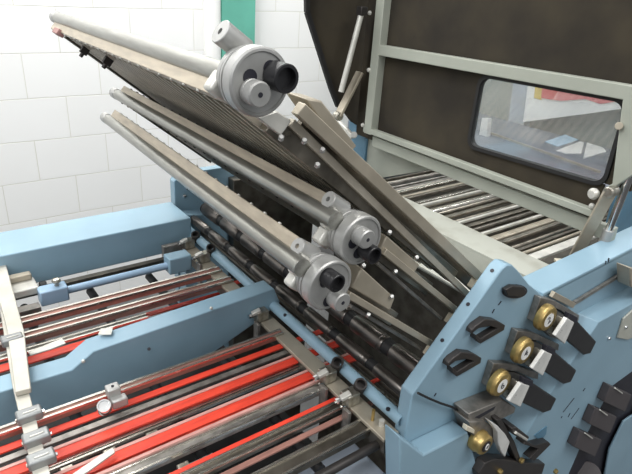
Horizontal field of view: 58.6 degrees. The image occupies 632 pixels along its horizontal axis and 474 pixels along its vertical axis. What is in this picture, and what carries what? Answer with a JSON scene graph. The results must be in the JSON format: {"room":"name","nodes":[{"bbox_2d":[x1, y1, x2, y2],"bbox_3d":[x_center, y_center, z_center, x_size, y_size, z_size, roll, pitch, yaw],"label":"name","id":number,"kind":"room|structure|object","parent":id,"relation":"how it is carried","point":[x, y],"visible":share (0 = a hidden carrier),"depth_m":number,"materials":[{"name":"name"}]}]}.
{"room":"print shop","nodes":[
{"label":"print shop","id":0,"kind":"room"},
{"bbox_2d":[0,247,333,441],"bbox_3d":[1.476,1.237,2.361,10.500,0.050,5.700,-14,31,-34],"label":"floor","id":1,"kind":"structure","parent":0,"point":[313,402],"depth_m":3.41,"materials":[{"name":"concrete"}]},
{"bbox_2d":[0,345,312,473],"bbox_3d":[-0.541,0.926,1.365,0.870,1.100,0.670,-14,31,-34],"label":"pan","id":2,"kind":"object","parent":1,"relation":"on","point":[168,468],"visible":0.05,"depth_m":1.20,"materials":[{"name":"metal"}]},
{"bbox_2d":[170,165,312,416],"bbox_3d":[-0.246,0.439,2.020,0.486,1.462,0.075,-14,31,-34],"label":"frame","id":3,"kind":"object","parent":1,"relation":"on","point":[182,198],"visible":0.2,"depth_m":1.77,"materials":[{"name":"blue paint"}]},
{"bbox_2d":[0,202,190,282],"bbox_3d":[-0.816,0.074,1.283,1.085,0.088,0.135,-14,31,-34],"label":"beam","id":4,"kind":"structure","parent":3,"relation":"attached to","point":[50,251],"depth_m":1.41,"materials":[{"name":"metal"}]},
{"bbox_2d":[0,265,49,473],"bbox_3d":[-0.564,0.189,1.053,0.036,0.021,0.775,-12,29,-30],"label":"bar","id":5,"kind":"object","parent":4,"relation":"attached to","point":[10,316],"visible":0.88,"depth_m":1.00,"materials":[{"name":"metal"}]},
{"bbox_2d":[0,331,22,347],"bbox_3d":[-0.561,0.189,1.041,0.041,0.018,0.022,-14,31,-34],"label":"clamp","id":6,"kind":"object","parent":5,"relation":"attached to","point":[5,339],"visible":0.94,"depth_m":1.03,"materials":[{"name":"metal"}]},
{"bbox_2d":[15,404,44,425],"bbox_3d":[-0.445,0.276,0.875,0.041,0.018,0.022,-14,31,-34],"label":"clamp","id":7,"kind":"object","parent":5,"relation":"attached to","point":[35,412],"visible":1,"depth_m":0.87,"materials":[{"name":"metal"}]},
{"bbox_2d":[21,426,51,449],"bbox_3d":[-0.414,0.297,0.834,0.041,0.018,0.022,-14,31,-34],"label":"clamp","id":8,"kind":"object","parent":5,"relation":"attached to","point":[42,435],"visible":1,"depth_m":0.83,"materials":[{"name":"metal"}]},
{"bbox_2d":[25,446,57,471],"bbox_3d":[-0.390,0.315,0.800,0.041,0.018,0.022,-14,31,-34],"label":"clamp","id":9,"kind":"object","parent":5,"relation":"attached to","point":[34,461],"visible":1,"depth_m":0.79,"materials":[{"name":"metal"}]},
{"bbox_2d":[28,338,65,355],"bbox_3d":[-0.512,0.210,1.071,0.065,0.003,0.020,-20,34,-41],"label":"deflector tongue","id":10,"kind":"object","parent":5,"relation":"attached to","point":[60,342],"visible":1,"depth_m":1.07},
{"bbox_2d":[0,313,147,363],"bbox_3d":[-0.548,0.220,1.098,0.450,0.012,0.016,-14,31,-34],"label":"rail","id":11,"kind":"object","parent":5,"relation":"attached to","point":[75,337],"visible":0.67,"depth_m":1.15,"materials":[{"name":"metal"}]},
{"bbox_2d":[0,340,84,372],"bbox_3d":[-0.467,0.215,1.131,0.620,0.003,0.022,-14,31,-34],"label":"conveyor belt","id":12,"kind":"object","parent":11,"relation":"on","point":[55,352],"visible":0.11,"depth_m":1.09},
{"bbox_2d":[73,448,114,473],"bbox_3d":[-0.331,0.339,0.846,0.013,0.003,0.068,20,30,31],"label":"deflector tongue","id":13,"kind":"object","parent":5,"relation":"attached to","point":[91,465],"visible":1,"depth_m":0.84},
{"bbox_2d":[16,257,163,299],"bbox_3d":[-0.623,0.119,1.304,0.600,0.014,0.017,-14,31,-34],"label":"slide bar","id":14,"kind":"object","parent":4,"relation":"attached to","point":[97,275],"visible":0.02,"depth_m":1.38,"materials":[{"name":"metal"}]},
{"bbox_2d":[9,271,46,298],"bbox_3d":[-0.663,0.112,1.269,0.100,0.042,0.060,-14,31,-34],"label":"carriage","id":15,"kind":"object","parent":14,"relation":"on","point":[23,284],"visible":0.62,"depth_m":1.26,"materials":[{"name":"metal"}]},
{"bbox_2d":[186,247,398,453],"bbox_3d":[-0.137,0.175,1.267,0.034,0.032,0.900,-14,31,-33],"label":"bar","id":16,"kind":"object","parent":4,"relation":"attached to","point":[362,411],"visible":0.3,"depth_m":1.10,"materials":[{"name":"beige metal"}]},
{"bbox_2d":[0,266,222,334],"bbox_3d":[-0.511,0.153,1.222,0.675,0.018,0.022,-14,31,-34],"label":"rail","id":17,"kind":"object","parent":16,"relation":"attached to","point":[61,312],"visible":0.94,"depth_m":1.26,"materials":[{"name":"metal"}]},
{"bbox_2d":[37,249,191,305],"bbox_3d":[-0.474,0.089,1.356,0.360,0.056,0.040,-14,31,-34],"label":"rod","id":18,"kind":"object","parent":16,"relation":"attached to","point":[179,261],"visible":1,"depth_m":1.34,"materials":[{"name":"blue paint"}]},
{"bbox_2d":[0,302,41,321],"bbox_3d":[-0.717,0.182,1.167,0.270,0.014,0.025,-14,31,-34],"label":"clamp","id":19,"kind":"object","parent":18,"relation":"attached to","point":[32,308],"visible":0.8,"depth_m":1.22,"materials":[{"name":"metal"}]},
{"bbox_2d":[0,276,233,351],"bbox_3d":[-0.477,0.175,1.180,0.675,0.018,0.020,-14,31,-34],"label":"rail","id":20,"kind":"object","parent":16,"relation":"attached to","point":[66,326],"visible":0.99,"depth_m":1.21,"materials":[{"name":"metal"}]},
{"bbox_2d":[0,280,278,425],"bbox_3d":[-0.398,0.226,1.063,0.751,0.115,0.055,-14,31,-34],"label":"beam","id":21,"kind":"structure","parent":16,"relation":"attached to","point":[139,349],"depth_m":1.08,"materials":[{"name":"metal"}]},
{"bbox_2d":[86,288,221,473],"bbox_3d":[-0.337,0.277,1.128,0.020,0.020,0.760,-14,31,-34],"label":"shaft","id":22,"kind":"object","parent":21,"relation":"attached to","point":[91,292],"visible":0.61,"depth_m":1.08,"materials":[{"name":"black metal"}]},
{"bbox_2d":[23,366,293,473],"bbox_3d":[-0.294,0.329,0.995,0.700,0.003,0.014,-14,31,-34],"label":"conveyor belt","id":23,"kind":"object","parent":22,"relation":"on","point":[290,366],"visible":0.11,"depth_m":1.01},
{"bbox_2d":[146,292,219,316],"bbox_3d":[-0.489,0.205,1.231,0.700,0.003,0.014,-14,31,-34],"label":"conveyor belt","id":24,"kind":"object","parent":22,"relation":"on","point":[189,302],"visible":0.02,"depth_m":1.34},
{"bbox_2d":[93,381,309,473],"bbox_3d":[-0.259,0.352,0.952,0.700,0.003,0.014,-14,31,-34],"label":"conveyor belt","id":25,"kind":"object","parent":22,"relation":"on","point":[308,381],"visible":0.11,"depth_m":0.99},
{"bbox_2d":[247,306,268,337],"bbox_3d":[-0.123,0.190,1.218,0.044,0.080,0.039,-14,31,-34],"label":"clamp","id":26,"kind":"object","parent":21,"relation":"attached to","point":[260,314],"visible":0.78,"depth_m":1.20,"materials":[{"name":"metal"}]},
{"bbox_2d":[0,328,283,440],"bbox_3d":[-0.338,0.270,1.001,0.660,0.016,0.016,-14,31,-34],"label":"rail","id":27,"kind":"object","parent":16,"relation":"attached to","point":[9,430],"visible":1,"depth_m":1.02,"materials":[{"name":"metal"}]},
{"bbox_2d":[0,350,287,465],"bbox_3d":[-0.309,0.299,0.978,0.670,0.005,0.012,-14,31,-34],"label":"rail","id":28,"kind":"object","parent":16,"relation":"attached to","point":[19,454],"visible":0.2,"depth_m":0.98,"materials":[{"name":"metal"}]},
{"bbox_2d":[96,382,127,415],"bbox_3d":[-0.348,0.273,0.945,0.040,0.032,0.055,20,29,30],"label":"clamp","id":29,"kind":"object","parent":28,"relation":"on","point":[115,400],"visible":1,"depth_m":0.95,"materials":[{"name":"silver metal"}]},
{"bbox_2d":[28,365,301,473],"bbox_3d":[-0.280,0.322,0.946,0.670,0.008,0.011,-14,31,-34],"label":"rail","id":30,"kind":"object","parent":16,"relation":"attached to","point":[132,435],"visible":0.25,"depth_m":0.96,"materials":[{"name":"metal"}]},
{"bbox_2d":[161,241,183,256],"bbox_3d":[-0.375,0.037,1.498,0.070,0.045,0.015,-14,31,-34],"label":"plate","id":31,"kind":"object","parent":16,"relation":"attached to","point":[171,247],"visible":0.4,"depth_m":1.48,"materials":[{"name":"metal"}]},
{"bbox_2d":[96,380,319,473],"bbox_3d":[-0.237,0.342,0.882,0.660,0.017,0.026,-14,31,-34],"label":"rail","id":32,"kind":"object","parent":16,"relation":"attached to","point":[154,461],"depth_m":0.93,"materials":[{"name":"metal"}]},
{"bbox_2d":[180,402,342,473],"bbox_3d":[-0.205,0.367,0.840,0.655,0.014,0.018,-14,31,-34],"label":"rail","id":33,"kind":"object","parent":16,"relation":"attached to","point":[220,462],"visible":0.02,"depth_m":0.92,"materials":[{"name":"metal"}]},
{"bbox_2d":[220,401,373,473],"bbox_3d":[-0.107,0.357,0.888,0.570,0.003,0.010,-14,31,-34],"label":"conveyor belt","id":34,"kind":"object","parent":16,"relation":"on","point":[264,455],"visible":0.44,"depth_m":0.93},
{"bbox_2d":[251,419,370,473],"bbox_3d":[-0.109,0.377,0.837,0.503,0.018,0.028,-14,31,-34],"label":"rail","id":35,"kind":"object","parent":16,"relation":"attached to","point":[308,456],"visible":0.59,"depth_m":0.91,"materials":[{"name":"metal"}]},
{"bbox_2d":[314,440,379,473],"bbox_3d":[-0.093,0.402,0.817,0.495,0.016,0.016,-14,31,-34],"label":"support rod","id":36,"kind":"object","parent":16,"relation":"attached to","point":[368,449],"visible":1,"depth_m":0.91,"materials":[{"name":"metal"}]},
{"bbox_3d":[-0.173,0.346,0.970,0.460,0.012,0.012,-14,31,-34],"label":"support rod","id":37,"kind":"object","parent":16,"relation":"attached to","visible":0},
{"bbox_2d":[21,304,99,458],"bbox_3d":[-0.458,0.308,1.044,0.020,0.020,0.760,-14,31,-34],"label":"shaft","id":38,"kind":"object","parent":37,"relation":"attached to","point":[77,415],"visible":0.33,"depth_m":1.01,"materials":[{"name":"black metal"}]},
{"bbox_2d":[190,215,403,395],"bbox_3d":[-0.091,0.115,1.302,0.025,0.025,0.900,-14,31,-34],"label":"roller","id":39,"kind":"object","parent":3,"relation":"attached to","point":[379,370],"visible":0.89,"depth_m":1.19,"materials":[{"name":"metal"}]},
{"bbox_2d":[413,259,469,290],"bbox_3d":[0.163,-0.012,1.458,0.090,0.006,0.920,-14,31,-34],"label":"ledge","id":40,"kind":"object","parent":3,"relation":"attached to","point":[432,272],"visible":0.02,"depth_m":1.26,"materials":[{"name":"beige paint"}]},
{"bbox_2d":[402,196,548,293],"bbox_3d":[0.239,-0.025,1.524,0.092,0.122,0.940,-14,31,-34],"label":"plate","id":41,"kind":"object","parent":3,"relation":"attached to","point":[480,249],"visible":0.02,"depth_m":1.31,"materials":[{"name":"beige paint"}]},
{"bbox_2d":[349,121,429,178],"bbox_3d":[0.462,0.302,2.272,0.650,1.586,0.486,-14,31,-34],"label":"frame","id":42,"kind":"object","parent":1,"relation":"on","point":[387,165],"visible":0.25,"depth_m":1.86,"materials":[{"name":"blue paint"}]},
{"bbox_2d":[318,172,608,473],"bbox_3d":[0.591,0.539,2.047,0.790,1.365,0.820,-14,31,-34],"label":"rollers","id":43,"kind":"object","parent":1,"relation":"on","point":[410,311],"visible":0.05,"depth_m":1.71,"materials":[{"name":"metal"}]},
{"bbox_2d":[384,170,434,180],"bbox_3d":[0.423,-0.236,1.987,0.790,0.008,0.008,-14,31,-34],"label":"rod","id":44,"kind":"object","parent":43,"relation":"on","point":[427,171],"visible":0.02,"depth_m":1.91,"materials":[{"name":"metal"}]},
{"bbox_2d":[389,173,441,184],"bbox_3d":[0.439,-0.223,1.968,0.790,0.008,0.010,-14,31,-34],"label":"rod","id":45,"kind":"object","parent":43,"relation":"on","point":[433,174],"visible":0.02,"depth_m":1.89,"materials":[{"name":"metal"}]},
{"bbox_2d":[392,175,446,188],"bbox_3d":[0.446,-0.210,1.963,0.790,0.008,0.008,-14,31,-34],"label":"rod","id":46,"kind":"object","parent":43,"relation":"on","point":[444,176],"visible":0.32,"depth_m":1.89,"materials":[{"name":"metal"}]},
{"bbox_2d":[395,177,450,189],"bbox_3d":[0.460,-0.201,1.946,0.790,0.008,0.014,-14,31,-34],"label":"rod","id":47,"kind":"object","parent":43,"relation":"on","point":[447,177],"visible":0.04,"depth_m":1.87,"materials":[{"name":"metal"}]},
{"bbox_2d":[397,179,456,193],"bbox_3d":[0.480,-0.195,1.919,0.790,0.008,0.010,-14,31,-34],"label":"rod","id":48,"kind":"object","parent":43,"relation":"on","point":[450,180],"visible":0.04,"depth_m":1.83,"materials":[{"name":"metal"}]},
{"bbox_2d":[403,182,463,196],"bbox_3d":[0.503,-0.181,1.891,0.790,0.008,0.008,-14,31,-34],"label":"rod","id":49,"kind":"object","parent":43,"relation":"on","point":[461,183],"visible":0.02,"depth_m":1.80,"materials":[{"name":"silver metal"}]},
{"bbox_2d":[405,184,468,199],"bbox_3d":[0.515,-0.177,1.876,0.790,0.010,0.010,-14,31,-34],"label":"rod","id":50,"kind":"object","parent":43,"relation":"on","point":[462,185],"visible":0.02,"depth_m":1.78,"materials":[{"name":"metal"}]},
{"bbox_2d":[416,188,478,203],"bbox_3d":[0.525,-0.158,1.867,0.790,0.008,0.014,-14,31,-34],"label":"rod","id":51,"kind":"object","parent":43,"relation":"on","point":[470,189],"visible":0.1,"depth_m":1.78,"materials":[{"name":"metal"}]},
{"bbox_2d":[420,190,483,206],"bbox_3d":[0.564,-0.157,1.812,0.790,0.006,0.008,-14,31,-34],"label":"rod","id":52,"kind":"object","parent":43,"relation":"on","point":[477,191],"visible":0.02,"depth_m":1.70,"materials":[{"name":"metal"}]},
{"bbox_2d":[431,194,490,209],"bbox_3d":[0.563,-0.135,1.821,0.790,0.008,0.010,-14,31,-34],"label":"rod","id":53,"kind":"object","parent":43,"relation":"on","point":[450,204],"visible":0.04,"depth_m":1.74,"materials":[{"name":"metal"}]},
{"bbox_2d":[435,196,495,211],"bbox_3d":[0.582,-0.131,1.795,0.790,0.008,0.008,-14,31,-34],"label":"rod","id":54,"kind":"object","parent":43,"relation":"on","point":[459,205],"visible":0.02,"depth_m":1.70,"materials":[{"name":"metal"}]},
{"bbox_2d":[437,197,502,214],"bbox_3d":[0.594,-0.126,1.780,0.790,0.014,0.014,-14,31,-34],"label":"rod","id":55,"kind":"object","parent":43,"relation":"on","point":[483,202],"visible":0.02,"depth_m":1.68,"materials":[{"name":"metal"}]},
{"bbox_2d":[446,200,509,218],"bbox_3d":[0.606,-0.114,1.767,0.790,0.008,0.014,-14,31,-34],"label":"rod","id":56,"kind":"object","parent":43,"relation":"on","point":[487,206],"visible":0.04,"depth_m":1.67,"materials":[{"name":"metal"}]},
{"bbox_2d":[458,205,520,223],"bbox_3d":[0.647,-0.104,1.712,0.790,0.006,0.008,-14,31,-34],"label":"rod","id":57,"kind":"object","parent":43,"relation":"on","point":[514,206],"visible":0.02,"depth_m":1.60,"materials":[{"name":"metal"}]},
{"bbox_2d":[465,208,530,227],"bbox_3d":[0.655,-0.089,1.706,0.790,0.008,0.014,-14,31,-34],"label":"rod","id":58,"kind":"object","parent":43,"relation":"on","point":[522,210],"visible":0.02,"depth_m":1.60,"materials":[{"name":"metal"}]},
{"bbox_2d":[473,211,537,231],"bbox_3d":[0.668,-0.078,1.690,0.790,0.014,0.014,-14,31,-34],"label":"rod","id":59,"kind":"object","parent":43,"relation":"on","point":[530,213],"visible":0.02,"depth_m":1.59,"materials":[{"name":"metal"}]},
{"bbox_2d":[481,214,542,234],"bbox_3d":[0.694,-0.074,1.654,0.790,0.006,0.008,-14,31,-34],"label":"rod","id":60,"kind":"object","parent":43,"relation":"on","point":[539,215],"visible":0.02,"depth_m":1.54,"materials":[{"name":"metal"}]},
{"bbox_2d":[487,216,547,236],"bbox_3d":[0.688,-0.064,1.667,0.790,0.014,0.014,-14,31,-34],"label":"rod","id":61,"kind":"object","parent":43,"relation":"on","point":[543,217],"visible":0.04,"depth_m":1.57,"materials":[{"name":"metal"}]},
{"bbox_2d":[491,218,552,238],"bbox_3d":[0.701,-0.055,1.651,0.790,0.008,0.014,-14,31,-34],"label":"rod","id":62,"kind":"object","parent":43,"relation":"on","point":[546,219],"visible":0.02,"depth_m":1.55,"materials":[{"name":"beige metal"}]},
{"bbox_2d":[495,220,555,240],"bbox_3d":[0.709,-0.053,1.641,0.790,0.008,0.008,-14,31,-34],"label":"rod","id":63,"kind":"object","parent":43,"relation":"on","point":[550,221],"visible":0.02,"depth_m":1.54,"materials":[{"name":"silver metal"}]},
{"bbox_2d":[499,207,609,243],"bbox_3d":[0.721,-0.046,1.627,0.790,0.008,0.014,-14,31,-34],"label":"rod","id":64,"kind":"object","parent":43,"relation":"on","point":[555,224],"visible":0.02,"depth_m":1.53,"materials":[{"name":"metal"}]},
{"bbox_2d":[510,213,607,248],"bbox_3d":[0.732,-0.026,1.617,0.790,0.014,0.014,-14,31,-34],"label":"rod","id":65,"kind":"object","parent":43,"relation":"on","point":[562,230],"visible":0.24,"depth_m":1.53,"materials":[{"name":"metal"}]},
{"bbox_2d":[517,217,606,251],"bbox_3d":[0.742,-0.020,1.605,0.790,0.008,0.010,-14,31,-34],"label":"rod","id":66,"kind":"object","parent":43,"relation":"on","point":[524,248],"visible":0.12,"depth_m":1.53,"materials":[{"name":"metal"}]},
{"bbox_2d":[529,236,596,259],"bbox_3d":[0.779,-0.011,1.555,0.790,0.008,0.026,-14,31,-34],"label":"plate","id":67,"kind":"object","parent":43,"relation":"on","point":[552,250],"visible":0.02,"depth_m":1.43,"materials":[{"name":"metal"}]},
{"bbox_2d":[523,221,605,253],"bbox_3d":[0.751,-0.014,1.593,0.790,0.010,0.010,-14,31,-34],"label":"rod","id":68,"kind":"object","parent":43,"relation":"on","point":[542,246],"visible":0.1,"depth_m":1.51,"materials":[{"name":"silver metal"}]},
{"bbox_2d":[606,188,631,232],"bbox_3d":[0.933,-0.100,1.600,0.366,0.317,0.020,-14,31,-34],"label":"panel","id":69,"kind":"object","parent":43,"relation":"on","point":[624,221],"visible":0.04,"depth_m":1.52,"materials":[{"name":"blue paint"}]},
{"bbox_2d":[347,113,610,186],"bbox_3d":[0.898,0.126,3.049,0.890,1.300,1.400,-14,31,-34],"label":"table","id":70,"kind":"object","parent":1,"relation":"on","point":[534,137],"visible":0.1,"depth_m":2.73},
{"bbox_2d":[479,118,491,136],"bbox_3d":[0.870,-0.543,2.881,0.030,0.130,0.055,-14,31,-34],"label":"post","id":71,"kind":"object","parent":70,"relation":"on","point":[485,129],"visible":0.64,"depth_m":2.87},
{"bbox_2d":[491,132,600,172],"bbox_3d":[1.044,-0.408,2.641,0.010,0.010,0.663,-10,28,-27],"label":"rail","id":72,"kind":"object","parent":70,"relation":"on","point":[492,133],"visible":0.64,"depth_m":2.59,"materials":[{"name":"beige metal"}]},
{"bbox_2d":[545,135,577,146],"bbox_3d":[1.264,-0.495,2.892,0.087,0.003,0.284,25,33,38],"label":"paper sheet","id":73,"kind":"object","parent":70,"relation":"on","point":[564,139],"visible":1,"depth_m":2.88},
{"bbox_2d":[556,142,583,153],"bbox_3d":[1.286,-0.434,2.765,0.097,0.003,0.299,26,33,38],"label":"paper sheet","id":74,"kind":"object","parent":70,"relation":"on","point":[576,148],"visible":1,"depth_m":2.74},
{"bbox_2d":[583,143,605,158],"bbox_3d":[1.353,-0.411,2.726,0.092,0.003,0.342,15,27,23],"label":"paper sheet","id":75,"kind":"object","parent":70,"relation":"on","point":[591,149],"visible":1,"depth_m":2.74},
{"bbox_2d":[385,226,631,473],"bbox_3d":[0.909,0.868,1.835,2.107,2.178,0.145,-14,31,-34],"label":"frame","id":76,"kind":"object","parent":1,"relation":"on","point":[588,423],"visible":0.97,"depth_m":1.17,"materials":[{"name":"blue paint"}]},
{"bbox_2d":[49,11,481,295],"bbox_3d":[-0.112,-0.201,1.099,0.573,0.486,0.944,-13,30,-32],"label":"plate","id":77,"kind":"object","parent":76,"relation":"attached to","point":[237,96],"visible":0.94,"depth_m":0.75,"materials":[{"name":"metal"}]},
{"bbox_2d":[100,110,432,353],"bbox_3d":[-0.139,-0.051,1.145,0.323,0.291,0.949,-13,30,-31],"label":"plate","id":78,"kind":"object","parent":76,"relation":"attached to","point":[323,280],"visible":1,"depth_m":0.81,"materials":[{"name":"metal"}]},
{"bbox_2d":[109,86,457,322],"bbox_3d":[-0.106,-0.104,1.157,0.348,0.300,0.945,-14,31,-34],"label":"plate","id":79,"kind":"object","parent":76,"relation":"attached to","point":[354,236],"visible":0.98,"depth_m":0.84,"materials":[{"name":"metal"}]},
{"bbox_2d":[190,227,401,425],"bbox_3d":[-0.120,0.135,1.273,0.026,0.023,0.912,-14,30,-33],"label":"tube","id":80,"kind":"object","parent":76,"relation":"attached to","point":[375,396],"visible":0.8,"depth_m":1.12,"materials":[{"name":"blue paint"}]},
{"bbox_2d":[177,231,199,249],"bbox_3d":[-0.338,0.033,1.512,0.036,0.097,0.068,21,30,32],"label":"clamp","id":81,"kind":"object","parent":80,"relation":"attached to","point":[189,242],"visible":0.77,"depth_m":1.50,"materials":[{"name":"metal"}]},
{"bbox_2d":[191,244,214,283],"bbox_3d":[-0.285,0.067,1.448,0.036,0.097,0.068,21,30,32],"label":"clamp","id":82,"kind":"object","parent":80,"relation":"attached to","point":[203,256],"visible":0.86,"depth_m":1.43,"materials":[{"name":"metal"}]},
{"bbox_2d":[312,356,343,403],"bbox_3d":[0.024,0.272,1.056,0.036,0.097,0.068,21,30,32],"label":"clamp","id":83,"kind":"object","parent":80,"relation":"attached to","point":[327,374],"visible":0.87,"depth_m":1.04,"materials":[{"name":"metal"}]},
{"bbox_3d":[-0.187,0.373,0.910,0.560,0.010,0.010,-14,31,-34],"label":"support rod","id":84,"kind":"object","parent":83,"relation":"attached to","visible":0},
{"bbox_2d":[145,273,324,472],"bbox_3d":[-0.216,0.246,1.211,0.020,0.020,0.760,-14,31,-34],"label":"shaft","id":85,"kind":"object","parent":84,"relation":"attached to","point":[150,278],"visible":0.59,"depth_m":1.03,"materials":[{"name":"black metal"}]},
{"bbox_2d":[334,378,366,427],"bbox_3d":[0.062,0.299,1.004,0.036,0.097,0.068,21,30,32],"label":"clamp","id":86,"kind":"object","parent":80,"relation":"attached to","point":[349,397],"visible":0.81,"depth_m":0.99,"materials":[{"name":"metal"}]},
{"bbox_2d":[200,231,399,401],"bbox_3d":[-0.069,0.155,1.334,0.018,0.018,0.890,-14,31,-34],"label":"shaft","id":87,"kind":"object","parent":76,"relation":"attached to","point":[361,367],"visible":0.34,"depth_m":1.26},
{"bbox_2d":[0,329,322,454],"bbox_3d":[-0.284,0.280,1.016,0.760,0.003,0.014,-14,31,-34],"label":"conveyor belt","id":88,"kind":"object","parent":87,"relation":"on","point":[60,428],"visible":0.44,"depth_m":1.02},
{"bbox_2d":[0,339,339,473],"bbox_3d":[-0.252,0.299,0.982,0.765,0.008,0.024,-14,31,-34],"label":"conveyor belt","id":89,"kind":"object","parent":87,"relation":"on","point":[78,444],"visible":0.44,"depth_m":0.97,"materials":[{"name":"rubber"}]},
{"bbox_2d":[54,353,356,473],"bbox_3d":[-0.222,0.320,0.942,0.760,0.008,0.026,-14,31,-34],"label":"conveyor belt","id":90,"kind":"object","parent":87,"relation":"on","point":[152,440],"visible":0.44,"depth_m":0.95,"materials":[{"name":"rubber"}]},
{"bbox_2d":[169,378,380,473],"bbox_3d":[-0.134,0.339,0.911,0.660,0.003,0.008,-14,31,-34],"label":"conveyor belt","id":91,"kind":"object","parent":87,"relation":"on","point":[189,466],"visible":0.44,"depth_m":0.93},
{"bbox_2d":[200,203,420,374],"bbox_3d":[-0.057,0.085,1.314,0.037,0.037,0.900,-14,31,-34],"label":"roller","id":92,"kind":"object","parent":76,"relation":"attached to","point":[374,336],"visible":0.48,"depth_m":1.13,"materials":[{"name":"metal"}]},
{"bbox_2d":[299,444,384,473],"bbox_3d":[-0.045,0.450,0.944,0.354,0.020,0.138,-14,31,-34],"label":"tray","id":93,"kind":"object","parent":76,"relation":"attached to","point":[365,465],"visible":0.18,"depth_m":1.02,"materials":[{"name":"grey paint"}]},
{"bbox_2d":[290,313,397,406],"bbox_3d":[-0.101,0.150,1.305,0.012,0.012,0.890,-14,31,-34],"label":"shaft","id":94,"kind":"object","parent":76,"relation":"attached to","point":[369,381],"visible":0.02,"depth_m":1.07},
{"bbox_2d":[442,349,480,375],"bbox_3d":[0.247,0.207,0.950,0.093,0.051,0.014,-14,31,-34],"label":"handle","id":95,"kind":"object","parent":76,"relation":"attached to","point":[472,359],"visible":1,"depth_m":0.94,"materials":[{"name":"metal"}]},
{"bbox_2d":[304,0,631,261],"bbox_3d":[0.357,-0.560,1.351,0.334,1.089,0.975,-14,31,-34],"label":"hood","id":96,"kind":"object","parent":76,"relation":"attached to","point":[426,65],"depth_m":1.46,"materials":[{"name":"grey paint"}]},
{"bbox_2d":[339,6,367,92],"bbox_3d":[0.107,-0.554,1.672,0.074,0.244,0.024,-14,31,-34],"label":"gas strut","id":97,"kind":"object","parent":96,"relation":"attached to","point":[361,11],"visible":1,"depth_m":1.66,"materials":[{"name":"metal"}]},
{"bbox_2d":[453,390,514,456],"bbox_3d":[0.313,0.362,1.049,0.176,0.155,0.064,-14,31,-34],"label":"gap adjuster","id":98,"kind":"object","parent":76,"relation":"attached to","point":[472,414],"visible":0.98,"depth_m":1.01,"materials":[{"name":"metal"}]},
{"bbox_2d":[417,392,457,410],"bbox_3d":[0.225,0.291,0.972,0.169,0.134,0.004,-14,31,-34],"label":"cable","id":99,"kind":"object","parent":98,"relation":"attached to","point":[418,393],"visible":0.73,"depth_m":0.94,"materials":[{"name":"rubber"}]},
{"bbox_2d":[466,316,504,342],"bbox_3d":[0.288,0.152,0.955,0.097,0.050,0.014,-14,31,-34],"label":"handle","id":100,"kind":"object","parent":76,"relation":"attached to","point":[496,327],"visible":1,"depth_m":0.95,"materials":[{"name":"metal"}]},
{"bbox_2d":[502,284,526,297],"bbox_3d":[0.346,0.095,0.973,0.084,0.042,0.010,-14,31,-34],"label":"handle","id":101,"kind":"object","parent":76,"relation":"attached to","point":[510,290],"visible":1,"depth_m":0.96,"materials":[{"name":"black"}]},
{"bbox_2d":[472,414,557,473],"bbox_3d":[0.436,0.443,1.174,0.335,0.314,0.035,-14,31,-34],"label":"adjuster linkage","id":102,"kind":"object","parent":76,"relation":"attached to","point":[487,463],"visible":0.99,"depth_m":1.14,"materials":[{"name":"metal"}]},
{"bbox_2d":[481,360,555,412],"bbox_3d":[0.397,0.292,1.090,0.228,0.180,0.051,-14,31,-34],"label":"gap adjuster","id":103,"kind":"object","parent":76,"relation":"attached to","point":[499,376],"visible":1,"depth_m":1.04,"materials":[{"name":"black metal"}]},
{"bbox_2d":[504,327,575,383],"bbox_3d":[0.442,0.235,1.097,0.228,0.180,0.051,-14,31,-34],"label":"gap adjuster","id":104,"kind":"object","parent":76,"relation":"attached to","point":[522,346],"visible":1,"depth_m":1.05,"materials":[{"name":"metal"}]},
{"bbox_2d":[527,295,595,354],"bbox_3d":[0.485,0.176,1.102,0.228,0.180,0.051,-14,31,-34],"label":"gap adjuster","id":105,"kind":"object","parent":76,"relation":"attached to","point":[544,315],"visible":1,"depth_m":1.05,"materials":[{"name":"black metal"}]},
{"bbox_2d":[598,177,631,241],"bbox_3d":[0.655,-0.075,1.217,0.024,0.238,0.035,-14,31,-34],"label":"gas strut","id":106,"kind":"object","parent":76,"relation":"attached to","point":[607,233],"visible":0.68,"depth_m":1.22,"materials":[{"name":"silver metal"}]},
{"bbox_2d":[479,79,621,148],"bbox_3d":[1.428,-0.559,3.055,0.030,2.600,3.100,-14,31,-34],"label":"partition panel","id":107,"kind":"object","parent":1,"relation":"on","point":[597,128],"visible":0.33,"depth_m":3.09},
{"bbox_2d":[508,83,529,126],"bbox_3d":[1.177,-0.804,3.211,0.060,0.404,0.140,-14,31,-34],"label":"column","id":108,"kind":"structure","parent":107,"relation":"attached to","point":[519,92],"depth_m":3.21,"materials":[{"name":"white paint"}]},
{"bbox_2d":[523,86,620,121],"bbox_3d":[1.350,-0.735,2.901,0.015,0.417,0.636,-14,31,-34],"label":"poster","id":109,"kind":"object","parent":108,"relation":"attached to","point":[540,104],"visible":0.49,"depth_m":3.00,"materials":[{"name":"paper"}]},
{"bbox_2d":[541,89,613,103],"bbox_3d":[1.373,-0.787,2.838,0.004,0.266,0.540,-14,31,-34],"label":"print","id":110,"kind":"object","parent":109,"relation":"attached to","point":[547,96],"depth_m":2.95},
{"bbox_2d":[0,0,348,310],"bbox_3d":[-0.102,-1.957,3.469,10.500,4.620,0.150,-14,31,-34],"label":"wall","id":111,"kind":"structure","parent":0,"point":[59,162],"depth_m":3.10,"materials":[{"name":"tile"}]},
{"bbox_2d":[203,0,220,165],"bbox_3d":[-0.598,-1.340,3.237,0.100,3.600,0.100,-14,31,-34],"label":"trim","id":112,"kind":"structure","parent":111,"relation":"attached to","point":[211,8],"depth_m":3.25,"materials":[{"name":"white paint"}]},
{"bbox_2d":[221,0,254,58],"bbox_3d":[-0.474,-1.372,3.323,0.220,3.600,0.080,-14,31,-34],"label":"trim","id":113,"kind":"structure","parent":111,"relation":"attached to","point":[241,13],"depth_m":3.33,"materials":[{"name":"green paint"}]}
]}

